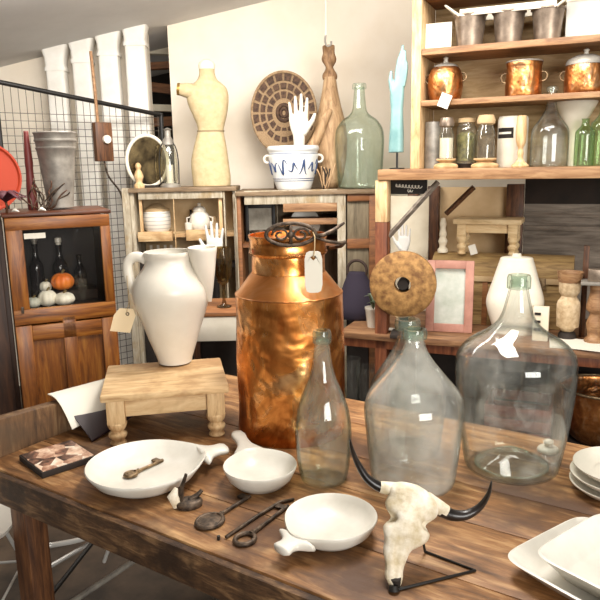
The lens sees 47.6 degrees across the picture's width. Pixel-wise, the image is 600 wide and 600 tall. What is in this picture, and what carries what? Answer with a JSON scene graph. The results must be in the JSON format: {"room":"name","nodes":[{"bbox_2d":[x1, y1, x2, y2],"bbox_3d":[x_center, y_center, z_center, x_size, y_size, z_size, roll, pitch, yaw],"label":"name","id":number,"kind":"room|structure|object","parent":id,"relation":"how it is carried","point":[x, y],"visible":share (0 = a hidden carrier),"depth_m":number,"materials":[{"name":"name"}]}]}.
{"room":"second-hand shop","nodes":[
{"label":"second-hand shop","id":0,"kind":"room"},
{"bbox_2d":[41,44,79,205],"bbox_3d":[-1.627,-0.552,4.809,0.220,2.487,0.178,-2,11,-3],"label":"column","id":1,"kind":"structure","parent":0,"point":[56,69],"depth_m":4.58,"materials":[{"name":"white paint"}]},
{"bbox_2d":[68,38,105,213],"bbox_3d":[-1.447,-0.579,4.805,0.220,2.534,0.177,-2,11,-3],"label":"column","id":2,"kind":"structure","parent":0,"point":[80,58],"depth_m":4.61,"materials":[{"name":"white paint"}]},
{"bbox_2d":[0,386,218,599],"bbox_3d":[0.024,1.202,2.486,9.000,0.100,10.000,-1,11,0],"label":"floor","id":3,"kind":"structure","parent":0,"point":[137,582],"depth_m":2.73,"materials":[{"name":"concrete"}]},
{"bbox_2d":[0,504,17,599],"bbox_3d":[-1.161,0.763,2.219,0.485,0.905,0.454,-2,11,-5],"label":"shell chair","id":4,"kind":"object","parent":3,"relation":"on","point":[5,512],"visible":0.36,"depth_m":2.28,"materials":[{"name":"beige"}]},
{"bbox_2d":[0,216,21,414],"bbox_3d":[-1.652,0.310,3.218,0.570,1.425,0.440,-6,12,-24],"label":"wardrobe","id":5,"kind":"object","parent":3,"relation":"on","point":[10,399],"visible":0.44,"depth_m":3.12,"materials":[{"name":"brown wood"}]},
{"bbox_2d":[0,146,21,209],"bbox_3d":[-1.421,-0.554,3.059,0.319,0.317,0.059,-9,14,-34],"label":"round tray","id":6,"kind":"object","parent":5,"relation":"on","point":[10,172],"visible":0.88,"depth_m":3.12,"materials":[{"name":"metal"}]},
{"bbox_2d":[0,205,119,408],"bbox_3d":[-1.155,0.270,3.369,0.468,1.426,0.444,-6,12,-24],"label":"display cabinet","id":7,"kind":"object","parent":3,"relation":"on","point":[59,347],"visible":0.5,"depth_m":3.17,"materials":[{"name":"brown wood"}]},
{"bbox_2d":[0,190,26,212],"bbox_3d":[-1.307,-0.436,3.020,0.189,0.102,0.121,-1,11,0],"label":"dried flower","id":8,"kind":"object","parent":7,"relation":"on","point":[5,196],"visible":1,"depth_m":3.00,"materials":[{"name":"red plant"}]},
{"bbox_2d":[23,131,37,209],"bbox_3d":[-1.281,-0.612,3.222,0.048,0.366,0.048,-1,11,0],"label":"spindle","id":9,"kind":"object","parent":7,"relation":"on","point":[28,161],"visible":0.88,"depth_m":3.21,"materials":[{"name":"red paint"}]},
{"bbox_2d":[29,238,44,297],"bbox_3d":[-1.304,-0.163,3.365,0.069,0.312,0.069,-1,11,0],"label":"bottle","id":10,"kind":"object","parent":7,"relation":"on","point":[37,275],"visible":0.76,"depth_m":3.34,"materials":[{"name":"black glass"}]},
{"bbox_2d":[19,178,69,209],"bbox_3d":[-1.203,-0.488,3.134,0.283,0.148,0.089,-1,11,0],"label":"plant","id":11,"kind":"object","parent":7,"relation":"on","point":[46,207],"visible":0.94,"depth_m":3.14,"materials":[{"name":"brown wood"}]},
{"bbox_2d":[38,286,55,305],"bbox_3d":[-1.181,-0.018,3.181,0.085,0.091,0.085,-6,12,-23],"label":"gourd","id":12,"kind":"object","parent":7,"relation":"on","point":[47,297],"visible":0.96,"depth_m":3.15,"materials":[{"name":"white"}]},
{"bbox_2d":[32,131,76,207],"bbox_3d":[-1.149,-0.614,3.226,0.198,0.355,0.198,-1,11,0],"label":"bucket","id":13,"kind":"object","parent":7,"relation":"on","point":[55,150],"visible":0.95,"depth_m":3.16,"materials":[{"name":"metal"}]},
{"bbox_2d":[52,237,68,274],"bbox_3d":[-1.199,-0.166,3.401,0.077,0.300,0.077,-1,11,0],"label":"bottle","id":14,"kind":"object","parent":7,"relation":"on","point":[59,264],"visible":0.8,"depth_m":3.37,"materials":[{"name":"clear glass"}]},
{"bbox_2d":[55,289,74,304],"bbox_3d":[-1.110,-0.014,3.203,0.094,0.073,0.094,-6,12,-23],"label":"gourd","id":15,"kind":"object","parent":7,"relation":"on","point":[63,298],"visible":0.97,"depth_m":3.17,"materials":[{"name":"white"}]},
{"bbox_2d":[29,291,104,307],"bbox_3d":[-1.177,0.005,3.354,0.408,0.020,0.340,-6,12,-23],"label":"shelf","id":16,"kind":"object","parent":7,"relation":"attached to","point":[101,296],"depth_m":3.30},
{"bbox_2d":[39,285,97,299],"bbox_3d":[-1.137,-0.030,3.344,0.260,0.050,0.130,-6,12,-24],"label":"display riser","id":17,"kind":"object","parent":7,"relation":"on","point":[83,292],"visible":0.58,"depth_m":3.32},
{"bbox_2d":[51,269,73,289],"bbox_3d":[-1.147,-0.100,3.281,0.107,0.101,0.111,-6,12,-24],"label":"pumpkin","id":18,"kind":"object","parent":17,"relation":"on","point":[59,281],"visible":1,"depth_m":3.25,"materials":[{"name":"orange"}]},
{"bbox_2d":[74,254,86,285],"bbox_3d":[-1.120,-0.131,3.466,0.061,0.201,0.061,-1,11,0],"label":"bottle","id":19,"kind":"object","parent":7,"relation":"on","point":[80,276],"visible":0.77,"depth_m":3.44,"materials":[{"name":"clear glass"}]},
{"bbox_2d":[0,80,166,364],"bbox_3d":[-1.306,-0.284,4.375,1.088,2.120,0.030,-11,15,-40],"label":"panel","id":20,"kind":"object","parent":3,"relation":"on","point":[2,82],"visible":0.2,"depth_m":4.25,"materials":[{"name":"black metal"}]},
{"bbox_2d":[121,185,239,363],"bbox_3d":[-0.739,0.027,4.514,0.717,1.544,0.300,-1,11,0],"label":"hutch","id":21,"kind":"object","parent":3,"relation":"on","point":[218,201],"visible":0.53,"depth_m":4.36,"materials":[{"name":"white paint"}]},
{"bbox_2d":[125,134,168,187],"bbox_3d":[-0.971,-0.884,4.327,0.282,0.339,0.050,-6,13,-24],"label":"round mirror","id":22,"kind":"object","parent":21,"relation":"on","point":[143,149],"visible":0.86,"depth_m":4.32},
{"bbox_2d":[143,203,170,231],"bbox_3d":[-0.927,-0.533,4.410,0.176,0.189,0.176,-1,11,0],"label":"crock","id":23,"kind":"object","parent":21,"relation":"on","point":[156,217],"visible":0.87,"depth_m":4.34,"materials":[{"name":"ceramic"}]},
{"bbox_2d":[159,128,180,187],"bbox_3d":[-0.830,-0.901,4.303,0.129,0.370,0.128,-1,11,0],"label":"glass lantern","id":24,"kind":"object","parent":21,"relation":"on","point":[167,140],"visible":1,"depth_m":4.29,"materials":[{"name":"metal"}]},
{"bbox_2d":[137,229,233,237],"bbox_3d":[-0.727,-0.433,4.434,0.617,0.022,0.220,-1,11,0],"label":"shelf","id":25,"kind":"object","parent":21,"relation":"attached to","point":[180,233],"depth_m":4.35,"materials":[{"name":"brown wood"}]},
{"bbox_2d":[186,203,212,229],"bbox_3d":[-0.649,-0.535,4.398,0.136,0.188,0.136,9,15,42],"label":"sugar bowl","id":26,"kind":"object","parent":21,"relation":"on","point":[199,217],"visible":0.78,"depth_m":4.35,"materials":[{"name":"white ceramic"}]},
{"bbox_2d":[176,59,230,186],"bbox_3d":[-0.607,-1.116,4.312,0.322,0.778,0.174,-1,11,0],"label":"dress form","id":27,"kind":"object","parent":21,"relation":"on","point":[207,98],"visible":1,"depth_m":4.27,"materials":[{"name":"beige fabric"}]},
{"bbox_2d":[199,221,223,297],"bbox_3d":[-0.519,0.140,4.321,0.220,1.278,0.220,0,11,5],"label":"mold","id":28,"kind":"object","parent":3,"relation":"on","point":[211,240],"visible":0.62,"depth_m":4.21,"materials":[{"name":"white ceramic"}]},
{"bbox_2d":[192,298,236,375],"bbox_3d":[-0.420,0.469,3.632,0.340,0.902,0.380,-1,11,0],"label":"side table","id":29,"kind":"object","parent":3,"relation":"on","point":[217,334],"visible":0.07,"depth_m":3.48,"materials":[{"name":"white wood"}]},
{"bbox_2d":[215,246,231,307],"bbox_3d":[-0.392,-0.115,3.464,0.098,0.308,0.098,-1,11,0],"label":"goblet","id":30,"kind":"object","parent":29,"relation":"on","point":[223,267],"visible":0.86,"depth_m":3.42,"materials":[{"name":"orange glass"}]},
{"bbox_2d":[215,246,231,285],"bbox_3d":[-0.393,-0.171,3.453,0.098,0.195,0.098,-1,11,0],"label":"bowl","id":31,"kind":"object","parent":30,"relation":"on","point":[223,267],"depth_m":3.41,"materials":[{"name":"orange glass"}]},
{"bbox_2d":[0,358,599,599],"bbox_3d":[0.374,0.826,1.837,2.543,0.880,1.072,6,14,33],"label":"work table","id":32,"kind":"object","parent":3,"relation":"on","point":[154,535],"depth_m":1.79,"materials":[{"name":"brown wood"}]},
{"bbox_2d":[19,440,94,478],"bbox_3d":[-0.725,0.472,2.033,0.165,0.020,0.170,-11,15,-42],"label":"block","id":33,"kind":"object","parent":32,"relation":"on","point":[48,461],"visible":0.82,"depth_m":2.01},
{"bbox_2d":[48,379,132,441],"bbox_3d":[-0.672,0.358,2.321,0.200,0.128,0.300,6,14,33],"label":"magazine","id":34,"kind":"object","parent":32,"relation":"on","point":[81,405],"visible":0.46,"depth_m":2.25,"materials":[{"name":"beige paper"}]},
{"bbox_2d":[49,538,134,599],"bbox_3d":[-0.756,0.938,2.397,0.307,0.142,0.455,5,13,27],"label":"folding stand","id":35,"kind":"object","parent":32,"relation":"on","point":[87,546],"visible":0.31,"depth_m":2.37,"materials":[{"name":"white metal"}]},
{"bbox_2d":[84,439,228,498],"bbox_3d":[-0.393,0.471,1.908,0.406,0.058,0.318,-8,13,-30],"label":"serving dish","id":36,"kind":"object","parent":32,"relation":"on","point":[105,470],"visible":0.96,"depth_m":1.93,"materials":[{"name":"white ceramic"}]},
{"bbox_2d":[123,458,163,478],"bbox_3d":[-0.444,0.476,1.926,0.039,0.016,0.135,6,14,33],"label":"key","id":37,"kind":"object","parent":36,"relation":"in","point":[129,474],"visible":1,"depth_m":1.90,"materials":[{"name":"gold metal"}]},
{"bbox_2d":[100,358,228,445],"bbox_3d":[-0.449,0.336,2.287,0.395,0.175,0.335,-3,12,-11],"label":"step stool","id":38,"kind":"object","parent":32,"relation":"on","point":[198,384],"visible":0.99,"depth_m":2.16,"materials":[{"name":"brown wood"}]},
{"bbox_2d":[122,245,216,365],"bbox_3d":[-0.441,0.019,2.365,0.265,0.406,0.282,-11,15,-40],"label":"pitcher","id":39,"kind":"object","parent":38,"relation":"on","point":[172,291],"visible":1,"depth_m":2.28,"materials":[{"name":"white ceramic"}]},
{"bbox_2d":[110,278,135,332],"bbox_3d":[-0.617,0.017,2.349,0.090,0.202,0.008,-3,12,-10],"label":"price tag","id":40,"kind":"object","parent":39,"relation":"hanging from","point":[123,319],"visible":1,"depth_m":2.36,"materials":[{"name":"beige"}]},
{"bbox_2d":[167,473,202,510],"bbox_3d":[-0.294,0.488,1.740,0.093,0.086,0.054,-4,12,-15],"label":"clasp","id":41,"kind":"object","parent":32,"relation":"on","point":[181,502],"visible":1,"depth_m":1.73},
{"bbox_2d":[194,493,250,529],"bbox_3d":[-0.188,0.531,1.709,0.072,0.016,0.192,7,14,35],"label":"key","id":42,"kind":"object","parent":32,"relation":"on","point":[210,520],"visible":1,"depth_m":1.67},
{"bbox_2d":[217,498,294,540],"bbox_3d":[-0.106,0.536,1.679,0.026,0.010,0.255,9,15,41],"label":"rod","id":43,"kind":"object","parent":32,"relation":"on","point":[272,506],"visible":1,"depth_m":1.68,"materials":[{"name":"black"}]},
{"bbox_2d":[223,430,296,493],"bbox_3d":[-0.136,0.459,1.941,0.202,0.058,0.378,-5,12,-18],"label":"serving dish","id":44,"kind":"object","parent":32,"relation":"on","point":[253,469],"visible":1,"depth_m":1.90,"materials":[{"name":"white ceramic"}]},
{"bbox_2d":[232,503,288,546],"bbox_3d":[-0.088,0.542,1.643,0.056,0.016,0.211,6,14,32],"label":"key","id":45,"kind":"object","parent":32,"relation":"on","point":[282,507],"visible":1,"depth_m":1.60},
{"bbox_2d":[235,222,346,448],"bbox_3d":[-0.031,0.085,2.192,0.358,0.689,0.355,-1,11,0],"label":"can","id":46,"kind":"object","parent":32,"relation":"on","point":[277,318],"visible":0.98,"depth_m":2.06,"materials":[{"name":"metal"}]},
{"bbox_2d":[304,231,322,292],"bbox_3d":[0.039,-0.110,1.996,0.038,0.180,0.040,10,16,44],"label":"price tag","id":47,"kind":"object","parent":46,"relation":"hanging from","point":[313,268],"visible":1,"depth_m":2.00,"materials":[{"name":"beige paper"}]},
{"bbox_2d":[274,493,377,555],"bbox_3d":[0.053,0.532,1.574,0.217,0.053,0.274,10,16,44],"label":"serving dish","id":48,"kind":"object","parent":32,"relation":"on","point":[323,521],"visible":1,"depth_m":1.61,"materials":[{"name":"white ceramic"}]},
{"bbox_2d":[364,328,464,496],"bbox_3d":[0.304,0.286,1.818,0.265,0.429,0.265,-11,15,-40],"label":"demijohn","id":49,"kind":"object","parent":32,"relation":"on","point":[403,328],"visible":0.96,"depth_m":1.80,"materials":[{"name":"clear glass"}]},
{"bbox_2d":[388,544,475,592],"bbox_3d":[0.259,0.542,1.450,0.205,0.080,0.110,-6,12,-21],"label":"stand","id":50,"kind":"object","parent":32,"relation":"on","point":[392,588],"visible":0.73,"depth_m":1.42,"materials":[{"name":"black metal"}]},
{"bbox_2d":[349,439,491,586],"bbox_3d":[0.259,0.442,1.430,0.305,0.300,0.143,-1,11,0],"label":"skull","id":51,"kind":"object","parent":50,"relation":"on","point":[410,507],"visible":0.98,"depth_m":1.44},
{"bbox_2d":[455,273,578,485],"bbox_3d":[0.596,0.203,1.885,0.326,0.553,0.326,-1,11,0],"label":"demijohn","id":52,"kind":"object","parent":32,"relation":"on","point":[489,327],"visible":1,"depth_m":1.86,"materials":[{"name":"clear glass"}]},
{"bbox_2d":[508,517,599,599],"bbox_3d":[0.626,0.561,1.397,0.300,0.044,0.300,-9,14,-34],"label":"square dish","id":53,"kind":"object","parent":32,"relation":"on","point":[525,556],"visible":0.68,"depth_m":1.43,"materials":[{"name":"white ceramic"}]},
{"bbox_2d":[538,514,599,597],"bbox_3d":[0.665,0.542,1.366,0.282,0.052,0.282,-10,14,-36],"label":"square dish","id":54,"kind":"object","parent":53,"relation":"on","point":[574,553],"visible":1,"depth_m":1.42,"materials":[{"name":"white ceramic"}]},
{"bbox_2d":[569,471,599,500],"bbox_3d":[0.832,0.488,1.776,0.241,0.029,0.241,-1,11,0],"label":"round plate","id":55,"kind":"object","parent":32,"relation":"on","point":[581,486],"visible":0.44,"depth_m":1.77,"materials":[{"name":"white ceramic"}]},
{"bbox_2d":[570,461,599,491],"bbox_3d":[0.835,0.466,1.775,0.246,0.029,0.246,-1,11,0],"label":"round plate","id":56,"kind":"object","parent":55,"relation":"on","point":[575,471],"visible":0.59,"depth_m":1.78,"materials":[{"name":"white ceramic"}]},
{"bbox_2d":[573,446,599,481],"bbox_3d":[0.839,0.444,1.773,0.239,0.029,0.239,-1,11,0],"label":"round plate","id":57,"kind":"object","parent":56,"relation":"on","point":[587,460],"visible":1,"depth_m":1.83,"materials":[{"name":"white ceramic"}]},
{"bbox_2d":[235,186,374,401],"bbox_3d":[0.053,0.047,4.537,0.872,1.566,0.530,-1,11,0],"label":"cabinet","id":58,"kind":"object","parent":3,"relation":"on","point":[333,206],"visible":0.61,"depth_m":4.21,"materials":[{"name":"white paint"}]},
{"bbox_2d":[245,204,275,240],"bbox_3d":[-0.254,-0.496,4.367,0.192,0.232,0.020,-1,11,0],"label":"framed print","id":59,"kind":"object","parent":58,"relation":"on","point":[257,217],"visible":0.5,"depth_m":4.36,"materials":[{"name":"black metal"}]},
{"bbox_2d":[249,208,271,233],"bbox_3d":[-0.254,-0.497,4.372,0.154,0.192,0.006,-1,11,0],"label":"picture","id":60,"kind":"object","parent":59,"relation":"attached to","point":[259,218],"depth_m":4.36},
{"bbox_2d":[251,70,316,188],"bbox_3d":[-0.103,-1.122,4.499,0.438,0.757,0.066,-1,11,0],"label":"woven tray","id":61,"kind":"object","parent":58,"relation":"on","point":[271,97],"visible":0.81,"depth_m":4.45,"materials":[{"name":"beige wicker"}]},
{"bbox_2d":[263,145,323,189],"bbox_3d":[-0.041,-0.839,4.319,0.329,0.272,0.329,6,14,33],"label":"planter","id":62,"kind":"object","parent":58,"relation":"on","point":[292,167],"visible":0.99,"depth_m":4.20,"materials":[{"name":"white ceramic"}]},
{"bbox_2d":[288,93,315,144],"bbox_3d":[0.018,-0.995,4.258,0.172,0.575,0.060,3,12,22],"label":"mold","id":63,"kind":"object","parent":62,"relation":"in","point":[300,126],"visible":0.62,"depth_m":4.22,"materials":[{"name":"white ceramic"}]},
{"bbox_2d":[307,108,331,144],"bbox_3d":[0.093,-0.968,4.319,0.231,0.483,0.070,-1,11,0],"label":"wooden horn","id":64,"kind":"object","parent":62,"relation":"in","point":[317,136],"visible":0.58,"depth_m":4.27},
{"bbox_2d":[243,235,346,246],"bbox_3d":[0.045,-0.390,4.471,0.810,0.022,0.420,-1,11,0],"label":"shelf","id":65,"kind":"object","parent":58,"relation":"attached to","point":[329,237],"depth_m":4.40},
{"bbox_2d":[284,214,336,218],"bbox_3d":[0.070,-0.538,4.441,0.351,0.012,0.420,-1,11,0],"label":"shelf","id":66,"kind":"object","parent":58,"relation":"attached to","point":[286,216],"depth_m":4.43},
{"bbox_2d":[314,45,346,187],"bbox_3d":[0.195,-1.172,4.386,0.217,0.888,0.217,-1,11,0],"label":"gourd","id":67,"kind":"object","parent":58,"relation":"on","point":[334,140],"visible":0.9,"depth_m":4.32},
{"bbox_2d":[344,0,599,446],"bbox_3d":[1.282,-0.403,3.651,2.006,2.538,0.790,4,12,23],"label":"shelving unit","id":68,"kind":"object","parent":3,"relation":"on","point":[488,360],"depth_m":3.57,"materials":[{"name":"brown wood"}]},
{"bbox_2d":[342,259,370,320],"bbox_3d":[0.343,-0.069,4.085,0.280,0.359,0.220,4,12,23],"label":"cloth bag","id":69,"kind":"object","parent":68,"relation":"on","point":[356,285],"visible":0.81,"depth_m":4.02,"materials":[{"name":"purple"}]},
{"bbox_2d":[364,293,374,327],"bbox_3d":[0.417,0.057,3.866,0.099,0.194,0.098,1,12,10],"label":"flower pot","id":70,"kind":"object","parent":68,"relation":"on","point":[370,310],"visible":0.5,"depth_m":3.84,"materials":[{"name":"white ceramic"}]},
{"bbox_2d":[388,45,407,168],"bbox_3d":[0.509,-1.001,3.550,0.081,0.624,0.083,-5,12,-19],"label":"mold","id":71,"kind":"object","parent":68,"relation":"on","point":[396,86],"visible":1,"depth_m":3.53,"materials":[{"name":"teal ceramic"}]},
{"bbox_2d":[392,225,411,317],"bbox_3d":[0.619,-0.175,4.064,0.104,0.564,0.099,-8,13,-30],"label":"mold","id":72,"kind":"object","parent":68,"relation":"on","point":[403,243],"visible":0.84,"depth_m":4.02,"materials":[{"name":"white ceramic"}]},
{"bbox_2d":[370,251,436,338],"bbox_3d":[0.549,-0.032,3.628,0.351,0.459,0.140,2,12,15],"label":"millstone","id":73,"kind":"object","parent":68,"relation":"on","point":[414,269],"visible":0.99,"depth_m":3.59},
{"bbox_2d":[391,180,426,193],"bbox_3d":[0.575,-0.598,3.595,0.194,0.075,0.016,4,12,23],"label":"sign","id":74,"kind":"object","parent":68,"relation":"hanging from","point":[397,186],"visible":0.99,"depth_m":3.59,"materials":[{"name":"black metal"}]},
{"bbox_2d":[390,196,428,310],"bbox_3d":[0.683,-0.289,4.247,0.239,0.713,0.020,4,12,23],"label":"wall panel","id":75,"kind":"object","parent":68,"relation":"on","point":[418,222],"visible":0.4,"depth_m":4.20,"materials":[{"name":"beige paint"}]},
{"bbox_2d":[424,121,442,168],"bbox_3d":[0.703,-0.815,3.581,0.090,0.238,0.090,4,12,23],"label":"cylinder","id":76,"kind":"object","parent":68,"relation":"on","point":[433,131],"visible":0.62,"depth_m":3.54,"materials":[{"name":"metal"}]},
{"bbox_2d":[428,186,439,259],"bbox_3d":[0.822,-0.314,4.205,0.068,0.772,0.050,4,12,23],"label":"wooden post","id":77,"kind":"object","parent":68,"relation":"on","point":[434,197],"visible":0.55,"depth_m":4.15,"materials":[{"name":"brown wood"}]},
{"bbox_2d":[425,22,451,48],"bbox_3d":[0.700,-1.332,3.436,0.131,0.130,0.018,4,12,23],"label":"card","id":78,"kind":"object","parent":68,"relation":"on","point":[437,34],"visible":0.91,"depth_m":3.43,"materials":[{"name":"white paper"}]},
{"bbox_2d":[425,57,466,99],"bbox_3d":[0.745,-1.133,3.482,0.177,0.222,0.177,-4,12,-16],"label":"copper pot","id":79,"kind":"object","parent":68,"relation":"on","point":[444,73],"visible":0.84,"depth_m":3.42,"materials":[{"name":"metal"}]},
{"bbox_2d":[434,117,457,168],"bbox_3d":[0.747,-0.800,3.470,0.123,0.252,0.123,4,12,23],"label":"jar","id":80,"kind":"object","parent":68,"relation":"on","point":[446,144],"visible":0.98,"depth_m":3.44,"materials":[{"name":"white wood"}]},
{"bbox_2d":[425,260,474,332],"bbox_3d":[0.818,-0.020,3.718,0.252,0.392,0.077,2,12,17],"label":"wall mirror","id":81,"kind":"object","parent":68,"relation":"on","point":[450,309],"visible":0.95,"depth_m":3.71,"materials":[{"name":"pink paint"}]},
{"bbox_2d":[434,268,465,323],"bbox_3d":[0.821,-0.021,3.726,0.172,0.312,0.006,2,5,17],"label":"mirror glass","id":82,"kind":"object","parent":81,"relation":"attached to","point":[450,294],"depth_m":3.72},
{"bbox_2d":[457,117,475,167],"bbox_3d":[0.858,-0.810,3.506,0.106,0.254,0.106,4,12,23],"label":"jar","id":83,"kind":"object","parent":68,"relation":"on","point":[466,141],"visible":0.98,"depth_m":3.47,"materials":[{"name":"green glass"}]},
{"bbox_2d":[453,11,487,45],"bbox_3d":[0.847,-1.338,3.389,0.166,0.155,0.166,4,12,23],"label":"bucket","id":84,"kind":"object","parent":68,"relation":"on","point":[469,28],"visible":0.76,"depth_m":3.33,"materials":[{"name":"metal"}]},
{"bbox_2d":[439,187,506,252],"bbox_3d":[1.048,-0.304,4.154,0.392,0.763,0.020,4,12,23],"label":"wall panel","id":85,"kind":"object","parent":68,"relation":"on","point":[483,201],"visible":0.3,"depth_m":4.10,"materials":[{"name":"beige wood"}]},
{"bbox_2d":[471,115,498,167],"bbox_3d":[0.921,-0.786,3.376,0.135,0.255,0.135,4,12,23],"label":"jar","id":86,"kind":"object","parent":68,"relation":"on","point":[485,144],"visible":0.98,"depth_m":3.35,"materials":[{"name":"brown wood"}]},
{"bbox_2d":[432,251,574,330],"bbox_3d":[1.156,-0.070,3.908,0.763,0.398,0.269,4,12,23],"label":"trunk","id":87,"kind":"object","parent":68,"relation":"on","point":[547,266],"visible":0.23,"depth_m":3.81,"materials":[{"name":"brown wood"}]},
{"bbox_2d":[437,218,447,252],"bbox_3d":[0.832,-0.378,3.954,0.060,0.201,0.060,4,12,22],"label":"finial","id":88,"kind":"object","parent":87,"relation":"on","point":[442,241],"visible":1,"depth_m":3.94,"materials":[{"name":"beige paint"}]},
{"bbox_2d":[453,216,524,255],"bbox_3d":[1.073,-0.366,3.870,0.369,0.200,0.200,4,12,23],"label":"bench","id":89,"kind":"object","parent":87,"relation":"on","point":[466,225],"visible":0.95,"depth_m":3.80,"materials":[{"name":"brown wood"}]},
{"bbox_2d":[492,8,526,42],"bbox_3d":[1.018,-1.325,3.317,0.163,0.152,0.163,4,12,23],"label":"bucket","id":90,"kind":"object","parent":68,"relation":"on","point":[508,24],"visible":0.73,"depth_m":3.26,"materials":[{"name":"metal"}]},
{"bbox_2d":[444,0,566,20],"bbox_3d":[1.018,-1.426,3.311,0.626,0.079,0.191,4,12,23],"label":"rail","id":91,"kind":"object","parent":90,"relation":"on","point":[528,6],"visible":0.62,"depth_m":3.25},
{"bbox_2d":[497,116,528,166],"bbox_3d":[1.080,-0.803,3.455,0.148,0.251,0.150,4,12,23],"label":"canister","id":92,"kind":"object","parent":68,"relation":"on","point":[507,149],"visible":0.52,"depth_m":3.40,"materials":[{"name":"white ceramic"}]},
{"bbox_2d":[504,184,524,253],"bbox_3d":[1.261,-0.290,4.022,0.096,0.781,0.050,4,12,23],"label":"wooden post","id":93,"kind":"object","parent":68,"relation":"on","point":[514,199],"visible":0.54,"depth_m":3.94,"materials":[{"name":"brown wood"}]},
{"bbox_2d":[486,253,543,335],"bbox_3d":[1.157,-0.036,3.654,0.299,0.431,0.207,4,12,23],"label":"vase","id":94,"kind":"object","parent":68,"relation":"on","point":[516,319],"visible":0.94,"depth_m":3.58,"materials":[{"name":"ceramic"}]},
{"bbox_2d":[484,388,553,438],"bbox_3d":[1.213,0.641,3.761,0.340,0.200,0.294,4,12,23],"label":"wooden crate","id":95,"kind":"object","parent":68,"relation":"on","point":[526,418],"visible":0.84,"depth_m":3.67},
{"bbox_2d":[511,115,528,166],"bbox_3d":[1.080,-0.774,3.323,0.085,0.246,0.085,4,12,23],"label":"candlestick","id":96,"kind":"object","parent":68,"relation":"on","point":[521,127],"visible":0.92,"depth_m":3.30,"materials":[{"name":"beige wood"}]},
{"bbox_2d":[500,58,547,95],"bbox_3d":[1.102,-1.087,3.349,0.177,0.170,0.177,-5,12,-17],"label":"copper pot","id":97,"kind":"object","parent":68,"relation":"on","point":[523,76],"visible":0.88,"depth_m":3.28,"materials":[{"name":"metal"}]},
{"bbox_2d":[531,5,565,38],"bbox_3d":[1.183,-1.313,3.248,0.159,0.149,0.159,4,12,23],"label":"bucket","id":98,"kind":"object","parent":68,"relation":"on","point":[547,20],"visible":0.76,"depth_m":3.19,"materials":[{"name":"metal"}]},
{"bbox_2d":[522,178,599,318],"bbox_3d":[1.600,-0.292,3.909,0.613,0.816,0.040,4,12,23],"label":"screen","id":99,"kind":"object","parent":68,"relation":"on","point":[562,216],"visible":0.68,"depth_m":3.91,"materials":[{"name":"wood"}]},
{"bbox_2d":[556,270,583,338],"bbox_3d":[1.385,0.029,3.505,0.130,0.354,0.130,4,12,23],"label":"baluster","id":100,"kind":"object","parent":68,"relation":"on","point":[568,307],"visible":0.98,"depth_m":3.46,"materials":[{"name":"brown wood"}]},
{"bbox_2d":[549,337,599,351],"bbox_3d":[1.420,0.226,3.398,0.342,0.008,0.259,4,12,23],"label":"paper sheet","id":101,"kind":"object","parent":68,"relation":"on","point":[578,344],"visible":0.93,"depth_m":3.39,"materials":[{"name":"beige"}]},
{"bbox_2d":[581,268,599,343],"bbox_3d":[1.485,0.032,3.413,0.152,0.381,0.120,4,12,23],"label":"baluster","id":102,"kind":"object","parent":101,"relation":"on","point":[593,303],"visible":0.98,"depth_m":3.39,"materials":[{"name":"brown wood"}]},
{"bbox_2d":[554,100,598,165],"bbox_3d":[1.360,-0.823,3.375,0.207,0.310,0.207,4,12,23],"label":"funnel","id":103,"kind":"object","parent":68,"relation":"on","point":[574,113],"visible":0.9,"depth_m":3.32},
{"bbox_2d":[559,373,599,446],"bbox_3d":[1.612,0.603,3.638,0.436,0.308,0.436,4,12,23],"label":"basin","id":104,"kind":"object","parent":68,"relation":"on","point":[585,423],"visible":0.97,"depth_m":3.56,"materials":[{"name":"gold metal"}]},
{"bbox_2d":[559,48,599,92],"bbox_3d":[1.359,-1.091,3.240,0.187,0.211,0.187,-4,12,-16],"label":"copper pot","id":105,"kind":"object","parent":68,"relation":"on","point":[582,71],"visible":0.83,"depth_m":3.17,"materials":[{"name":"metal"}]},
{"bbox_2d":[565,0,599,36],"bbox_3d":[1.449,-1.342,3.232,0.350,0.202,0.170,4,12,23],"label":"storage box","id":106,"kind":"object","parent":68,"relation":"on","point":[582,16],"visible":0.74,"depth_m":3.20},
{"bbox_2d":[578,245,589,336],"bbox_3d":[1.478,-0.043,3.537,0.028,0.480,0.030,4,12,22],"label":"stick","id":107,"kind":"object","parent":68,"relation":"on","point":[586,247],"visible":1,"depth_m":3.53,"materials":[{"name":"brown wood"}]},
{"bbox_2d":[95,31,132,364],"bbox_3d":[-1.266,-0.603,4.801,0.230,2.575,0.185,-2,11,-3],"label":"column","id":108,"kind":"structure","parent":0,"point":[109,55],"depth_m":4.66,"materials":[{"name":"white paint"}]},
{"bbox_2d":[0,0,268,76],"bbox_3d":[-0.032,-1.609,1.971,8.800,1.988,9.700,-1,11,0],"label":"ceiling","id":109,"kind":"structure","parent":0,"point":[27,27],"depth_m":4.19,"materials":[{"name":"paint"}]},
{"bbox_2d":[89,51,121,198],"bbox_3d":[-1.177,-0.995,4.201,0.191,1.023,0.070,-11,15,-40],"label":"pulley","id":110,"kind":"object","parent":109,"relation":"hanging from","point":[101,131],"visible":0.9,"depth_m":4.15,"materials":[{"name":"brown wood"}]},
{"bbox_2d":[122,24,152,187],"bbox_3d":[-1.084,-0.635,4.795,0.240,2.634,0.193,-2,11,-3],"label":"column","id":111,"kind":"structure","parent":0,"point":[135,43],"depth_m":4.56,"materials":[{"name":"white paint"}]},
{"bbox_2d":[151,72,175,186],"bbox_3d":[-0.975,-1.067,6.789,1.359,2.689,0.140,-1,11,0],"label":"wall","id":112,"kind":"structure","parent":0,"point":[158,98],"depth_m":6.55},
{"bbox_2d":[0,0,525,385],"bbox_3d":[-0.024,-1.207,4.878,8.800,3.681,0.140,-1,11,0],"label":"wall","id":113,"kind":"structure","parent":0,"point":[245,45],"depth_m":4.73,"materials":[{"name":"paint"}]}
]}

